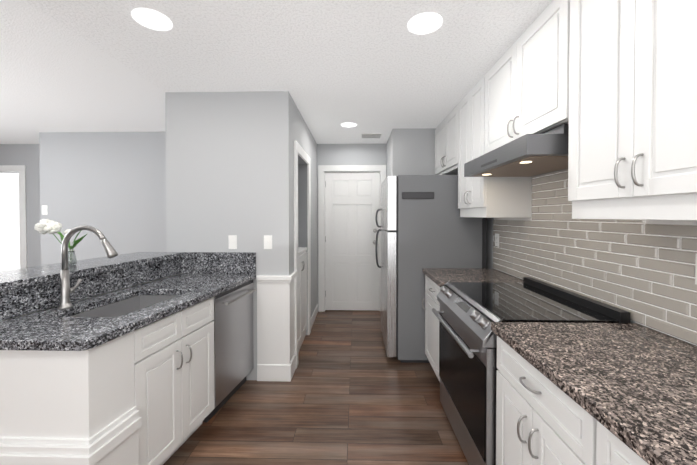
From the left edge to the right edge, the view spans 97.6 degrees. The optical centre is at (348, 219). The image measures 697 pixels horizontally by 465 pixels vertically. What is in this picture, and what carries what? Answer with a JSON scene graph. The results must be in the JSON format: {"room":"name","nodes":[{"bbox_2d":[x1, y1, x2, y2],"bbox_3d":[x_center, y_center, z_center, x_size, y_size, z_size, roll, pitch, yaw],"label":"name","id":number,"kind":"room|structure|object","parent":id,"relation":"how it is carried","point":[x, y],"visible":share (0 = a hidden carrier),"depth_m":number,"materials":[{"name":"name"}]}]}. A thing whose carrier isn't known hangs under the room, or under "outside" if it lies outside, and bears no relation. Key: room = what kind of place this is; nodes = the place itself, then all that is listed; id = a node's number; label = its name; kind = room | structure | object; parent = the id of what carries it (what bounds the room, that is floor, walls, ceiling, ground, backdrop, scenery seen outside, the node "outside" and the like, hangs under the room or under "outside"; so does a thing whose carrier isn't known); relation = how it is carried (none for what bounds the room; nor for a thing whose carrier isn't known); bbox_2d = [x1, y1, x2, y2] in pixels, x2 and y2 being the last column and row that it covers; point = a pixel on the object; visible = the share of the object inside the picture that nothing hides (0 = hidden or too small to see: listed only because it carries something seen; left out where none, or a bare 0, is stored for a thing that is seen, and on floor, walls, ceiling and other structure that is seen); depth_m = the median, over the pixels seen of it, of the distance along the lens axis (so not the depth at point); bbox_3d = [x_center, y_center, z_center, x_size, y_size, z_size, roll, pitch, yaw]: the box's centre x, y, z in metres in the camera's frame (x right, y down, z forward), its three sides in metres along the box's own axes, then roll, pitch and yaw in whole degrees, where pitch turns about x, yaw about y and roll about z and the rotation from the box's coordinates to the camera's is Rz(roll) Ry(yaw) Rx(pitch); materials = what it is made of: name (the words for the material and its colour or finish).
{"room":"kitchen","nodes":[
{"label":"kitchen","id":0,"kind":"room"},
{"bbox_2d":[0,144,40,266],"bbox_3d":[-4.938,0.116,4.517,2.410,2.440,0.120,0,1,1],"label":"wall","id":1,"kind":"structure","parent":0,"point":[28,155],"depth_m":4.44,"materials":[{"name":"grey paint"}]},
{"bbox_2d":[0,165,26,267],"bbox_3d":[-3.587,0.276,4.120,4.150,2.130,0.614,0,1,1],"label":"door frame","id":2,"kind":"structure","parent":1,"relation":"attached to","point":[21,169],"depth_m":4.43,"materials":[{"name":"white wood"}]},
{"bbox_2d":[39,132,166,264],"bbox_3d":[-2.613,0.125,3.861,2.510,2.440,0.120,0,1,1],"label":"wall","id":3,"kind":"structure","parent":0,"point":[111,186],"depth_m":3.81,"materials":[{"name":"grey paint"}]},
{"bbox_2d":[42,205,47,214],"bbox_3d":[-3.809,-0.124,3.820,0.072,0.116,0.012,0,1,1],"label":"light switch","id":4,"kind":"object","parent":3,"relation":"attached to","point":[44,209],"visible":1,"depth_m":3.82,"materials":[{"name":"white plastic"}]},
{"bbox_2d":[165,91,291,379],"bbox_3d":[-1.023,0.142,2.640,1.046,2.440,0.120,0,1,1],"label":"wall","id":5,"kind":"structure","parent":0,"point":[228,163],"depth_m":2.57,"materials":[{"name":"grey paint"}]},
{"bbox_2d":[228,235,236,248],"bbox_3d":[-0.978,0.188,2.574,0.072,0.116,0.012,0,1,1],"label":"light switch","id":6,"kind":"object","parent":5,"relation":"attached to","point":[232,241],"visible":1,"depth_m":2.58,"materials":[{"name":"white plastic"}]},
{"bbox_2d":[264,235,271,248],"bbox_3d":[-0.678,0.188,2.567,0.072,0.116,0.012,0,1,1],"label":"light switch","id":7,"kind":"object","parent":5,"relation":"attached to","point":[267,241],"visible":1,"depth_m":2.57,"materials":[{"name":"white plastic"}]},
{"bbox_2d":[257,362,292,381],"bbox_3d":[-0.629,1.293,2.581,0.287,0.140,0.019,0,1,1],"label":"baseboard","id":8,"kind":"structure","parent":5,"relation":"attached to","point":[271,372],"depth_m":2.57,"materials":[{"name":"white wood"}]},
{"bbox_2d":[257,279,294,364],"bbox_3d":[-0.632,0.866,2.679,0.277,0.730,0.209,0,1,1],"label":"trim","id":9,"kind":"structure","parent":5,"relation":"attached to","point":[275,323],"depth_m":2.58,"materials":[{"name":"white"}]},
{"bbox_2d":[256,271,296,282],"bbox_3d":[-0.621,0.497,2.663,0.299,0.060,0.231,0,1,1],"label":"trim","id":10,"kind":"structure","parent":5,"relation":"attached to","point":[290,278],"depth_m":2.55,"materials":[{"name":"white wood"}]},
{"bbox_2d":[0,0,551,143],"bbox_3d":[-2.319,-1.099,1.276,7.800,0.080,7.000,0,1,1],"label":"ceiling","id":11,"kind":"structure","parent":0,"point":[365,66],"depth_m":2.02,"materials":[{"name":"white paint"}]},
{"bbox_2d":[131,8,172,30],"bbox_3d":[-1.040,-1.060,1.620,0.184,0.009,0.184,0,1,1],"label":"recessed light","id":12,"kind":"object","parent":11,"relation":"in","point":[151,19],"visible":1,"depth_m":1.61,"materials":[{"name":"white plastic"}]},
{"bbox_2d":[341,122,356,127],"bbox_3d":[0.005,-1.087,3.497,0.184,0.009,0.184,0,1,1],"label":"recessed light","id":13,"kind":"object","parent":11,"relation":"in","point":[348,125],"visible":1,"depth_m":3.50,"materials":[{"name":"white"}]},
{"bbox_2d":[361,133,381,137],"bbox_3d":[0.296,-1.092,3.965,0.270,0.010,0.220,0,1,1],"label":"ceiling vent","id":14,"kind":"object","parent":11,"relation":"in","point":[371,135],"visible":0.98,"depth_m":3.92,"materials":[{"name":"white metal"}]},
{"bbox_2d":[408,12,442,34],"bbox_3d":[0.414,-1.061,1.654,0.184,0.009,0.184,0,1,1],"label":"recessed light","id":15,"kind":"object","parent":11,"relation":"in","point":[424,23],"visible":1,"depth_m":1.65,"materials":[{"name":"white"}]},
{"bbox_2d":[298,155,306,246],"bbox_3d":[-0.547,-0.164,3.203,0.118,0.966,0.691,0,1,1],"label":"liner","id":16,"kind":"object","parent":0,"point":[302,202],"visible":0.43,"depth_m":3.54,"materials":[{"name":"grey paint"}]},
{"bbox_2d":[292,99,316,334],"bbox_3d":[-0.538,0.129,3.567,0.120,2.440,1.757,0,1,1],"label":"wall","id":17,"kind":"structure","parent":0,"point":[302,136],"depth_m":3.88,"materials":[{"name":"grey paint"}]},
{"bbox_2d":[294,140,310,368],"bbox_3d":[-0.535,0.311,3.214,0.144,2.085,0.880,0,1,1],"label":"trim","id":18,"kind":"structure","parent":17,"relation":"attached to","point":[301,152],"depth_m":2.82,"materials":[{"name":"white wood"}]},
{"bbox_2d":[311,304,317,327],"bbox_3d":[-0.460,1.282,4.053,0.014,0.120,0.774,0,1,1],"label":"baseboard","id":19,"kind":"structure","parent":17,"relation":"attached to","point":[315,312],"depth_m":4.06,"materials":[{"name":"white wood"}]},
{"bbox_2d":[163,310,468,464],"bbox_3d":[-2.319,1.411,1.311,7.800,0.060,7.000,0,1,1],"label":"floor","id":20,"kind":"structure","parent":0,"point":[351,393],"depth_m":2.15,"materials":[{"name":"brown wood"}]},
{"bbox_2d":[0,424,139,464],"bbox_3d":[-1.493,1.175,1.334,1.007,0.410,0.228,0,1,1],"label":"baseboard","id":21,"kind":"structure","parent":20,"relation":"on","point":[127,452],"depth_m":1.33,"materials":[{"name":"white paint"}]},
{"bbox_2d":[0,348,151,459],"bbox_3d":[-1.485,0.945,1.371,0.975,0.870,0.273,0,1,1],"label":"peninsula base panel","id":22,"kind":"object","parent":20,"relation":"on","point":[114,365],"depth_m":1.23,"materials":[{"name":"white paint"}]},
{"bbox_2d":[0,252,255,347],"bbox_3d":[-1.222,0.372,1.888,0.855,0.180,1.396,0,1,1],"label":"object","id":23,"kind":"structure","parent":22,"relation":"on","point":[119,301],"depth_m":1.73,"materials":[{"name":"grey stone"}]},
{"bbox_2d":[0,253,131,275],"bbox_3d":[-1.710,0.303,1.879,0.621,0.040,1.436,0,1,1],"label":"countertop","id":24,"kind":"structure","parent":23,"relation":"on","point":[12,272],"depth_m":1.82,"materials":[{"name":"grey stone"}]},
{"bbox_2d":[34,219,86,265],"bbox_3d":[-1.720,0.137,1.822,0.216,0.291,0.194,0,1,1],"label":"vase","id":25,"kind":"object","parent":24,"relation":"on","point":[43,226],"visible":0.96,"depth_m":1.79,"materials":[{"name":"clear glass"}]},
{"bbox_2d":[0,276,255,351],"bbox_3d":[-1.212,0.482,1.890,0.835,0.040,1.396,0,1,1],"label":"countertop","id":26,"kind":"structure","parent":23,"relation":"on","point":[182,322],"depth_m":1.31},
{"bbox_2d":[57,225,117,308],"bbox_3d":[-1.377,0.247,1.635,0.310,0.438,0.104,0,1,1],"label":"faucet","id":27,"kind":"object","parent":26,"relation":"on","point":[67,290],"visible":1,"depth_m":1.60,"materials":[{"name":"silver metal"}]},
{"bbox_2d":[70,295,175,316],"bbox_3d":[-1.249,0.555,1.749,0.480,0.282,0.574,0,1,1],"label":"sink","id":28,"kind":"object","parent":26,"relation":"in","point":[105,305],"depth_m":1.81,"materials":[{"name":"grey metal"}]},
{"bbox_2d":[152,320,199,355],"bbox_3d":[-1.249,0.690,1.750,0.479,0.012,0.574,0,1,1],"label":"drawer front","id":29,"kind":"structure","parent":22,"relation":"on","point":[179,332],"depth_m":1.66,"materials":[{"name":"white wood"}]},
{"bbox_2d":[136,324,214,464],"bbox_3d":[-1.251,1.047,1.748,0.691,0.655,0.616,0,1,1],"label":"base cabinet","id":30,"kind":"object","parent":20,"relation":"on","point":[175,393],"depth_m":1.69,"materials":[{"name":"white paint"}]},
{"bbox_2d":[203,280,255,422],"bbox_3d":[-1.117,0.933,2.322,0.706,0.866,0.534,0,1,1],"label":"dishwasher","id":31,"kind":"object","parent":20,"relation":"on","point":[233,341],"visible":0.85,"depth_m":2.26,"materials":[{"name":"silver metal"}]},
{"bbox_2d":[298,247,306,351],"bbox_3d":[-0.820,0.839,3.227,0.704,1.030,0.670,0,1,1],"label":"laundry cabinet","id":32,"kind":"object","parent":20,"relation":"on","point":[302,290],"visible":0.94,"depth_m":3.25,"materials":[{"name":"white paint"}]},
{"bbox_2d":[375,175,486,362],"bbox_3d":[0.807,0.464,3.236,1.002,1.780,0.777,0,1,1],"label":"fridge","id":33,"kind":"object","parent":20,"relation":"on","point":[424,224],"visible":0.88,"depth_m":2.86,"materials":[{"name":"grey metal"}]},
{"bbox_2d":[422,275,439,381],"bbox_3d":[1.025,0.928,2.538,0.638,0.870,0.604,0,1,1],"label":"base cabinet","id":34,"kind":"object","parent":20,"relation":"on","point":[432,289],"depth_m":2.58,"materials":[{"name":"white paint"}]},
{"bbox_2d":[422,268,696,464],"bbox_3d":[0.988,0.488,1.504,0.663,0.040,2.668,0,1,1],"label":"countertop","id":35,"kind":"structure","parent":34,"relation":"on","point":[632,386],"depth_m":0.96,"materials":[{"name":"brown stone"}]},
{"bbox_2d":[432,277,630,464],"bbox_3d":[0.945,0.896,1.818,0.719,0.955,0.810,0,1,1],"label":"range","id":36,"kind":"object","parent":20,"relation":"on","point":[467,314],"visible":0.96,"depth_m":1.64,"materials":[{"name":"black glass"}]},
{"bbox_2d":[496,336,569,464],"bbox_3d":[0.990,0.949,1.080,0.638,0.870,0.643,0,1,1],"label":"base cabinet","id":37,"kind":"object","parent":20,"relation":"on","point":[541,419],"depth_m":1.15,"materials":[{"name":"white paint"}]},
{"bbox_2d":[566,398,648,464],"bbox_3d":[0.977,0.956,0.532,0.638,0.870,0.712,0,1,1],"label":"base cabinet","id":38,"kind":"object","parent":20,"relation":"on","point":[588,442],"depth_m":0.84,"materials":[{"name":"white paint"}]},
{"bbox_2d":[317,144,385,303],"bbox_3d":[0.046,0.116,4.487,1.244,2.440,0.110,0,1,1],"label":"wall","id":39,"kind":"structure","parent":0,"point":[351,154],"depth_m":4.42,"materials":[{"name":"grey paint"}]},
{"bbox_2d":[318,165,385,311],"bbox_3d":[0.054,0.271,4.480,0.983,2.130,0.128,0,1,1],"label":"door frame","id":40,"kind":"structure","parent":39,"relation":"attached to","point":[381,169],"depth_m":4.42,"materials":[{"name":"white wood"}]},
{"bbox_2d":[325,172,379,310],"bbox_3d":[0.057,0.317,4.439,0.796,2.015,0.114,0,1,1],"label":"entry door","id":41,"kind":"structure","parent":39,"relation":"in","point":[352,269],"depth_m":4.46,"materials":[{"name":"white wood"}]},
{"bbox_2d":[386,134,390,176],"bbox_3d":[0.599,0.122,4.102,0.120,2.440,0.634,0,1,1],"label":"wall","id":42,"kind":"structure","parent":0,"point":[388,158],"depth_m":4.11,"materials":[{"name":"grey paint"}]},
{"bbox_2d":[391,128,435,175],"bbox_3d":[1.012,0.127,3.715,0.965,2.440,0.120,0,1,1],"label":"wall","id":43,"kind":"structure","parent":0,"point":[412,151],"depth_m":3.65,"materials":[{"name":"grey paint"}]},
{"bbox_2d":[486,218,693,344],"bbox_3d":[1.362,0.169,0.676,0.120,2.440,5.940,0,1,1],"label":"wall","id":44,"kind":"structure","parent":0,"point":[490,236],"depth_m":2.91,"materials":[{"name":"grey paint"}]},
{"bbox_2d":[435,108,454,174],"bbox_3d":[1.187,-0.790,3.206,0.348,0.588,0.824,0,1,1],"label":"upper cabinet","id":45,"kind":"object","parent":44,"relation":"attached to","point":[445,131],"depth_m":3.18,"materials":[{"name":"white paint"}]},
{"bbox_2d":[455,77,531,217],"bbox_3d":[1.170,-0.547,2.506,0.348,1.053,0.698,0,1,1],"label":"upper cabinet","id":46,"kind":"object","parent":44,"relation":"attached to","point":[482,197],"depth_m":2.33,"materials":[{"name":"white paint"}]},
{"bbox_2d":[483,0,554,154],"bbox_3d":[1.153,-0.760,1.778,0.348,0.608,0.868,0,1,1],"label":"upper cabinet","id":47,"kind":"object","parent":44,"relation":"attached to","point":[518,89],"depth_m":1.71,"materials":[{"name":"white paint"}]},
{"bbox_2d":[464,124,568,176],"bbox_3d":[1.077,-0.376,1.800,0.499,0.154,0.810,0,1,1],"label":"range hood","id":48,"kind":"object","parent":47,"relation":"attached to","point":[531,155],"visible":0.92,"depth_m":1.58,"materials":[{"name":"silver metal"}]},
{"bbox_2d":[493,169,696,345],"bbox_3d":[1.316,0.003,1.495,0.011,0.930,2.680,0,1,1],"label":"tile backsplash","id":49,"kind":"structure","parent":44,"relation":"attached to","point":[642,272],"depth_m":1.54,"materials":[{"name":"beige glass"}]},
{"bbox_2d":[495,233,498,246],"bbox_3d":[1.337,0.180,2.747,0.008,0.116,0.072,0,1,1],"label":"outlet","id":50,"kind":"object","parent":49,"relation":"attached to","point":[496,239],"visible":1,"depth_m":2.74,"materials":[{"name":"white plastic"}]},
{"bbox_2d":[695,253,696,284],"bbox_3d":[1.298,0.183,1.105,0.008,0.116,0.072,0,1,1],"label":"outlet","id":51,"kind":"object","parent":49,"relation":"attached to","point":[696,270],"visible":1,"depth_m":1.14,"materials":[{"name":"white plastic"}]},
{"bbox_2d":[551,0,696,220],"bbox_3d":[1.135,-0.527,1.021,0.348,1.053,0.770,0,1,1],"label":"upper cabinet","id":52,"kind":"object","parent":44,"relation":"attached to","point":[612,84],"depth_m":1.05,"materials":[{"name":"white paint"}]},
{"label":"outside","id":53,"kind":"structure","parent":0,"visible":0},
{"bbox_2d":[0,173,19,270],"bbox_3d":[-5.136,0.232,4.828,1.000,2.200,0.030,0,1,1],"label":"window","id":54,"kind":"structure","parent":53,"point":[9,227],"depth_m":4.82,"materials":[{"name":"white"}]}
]}

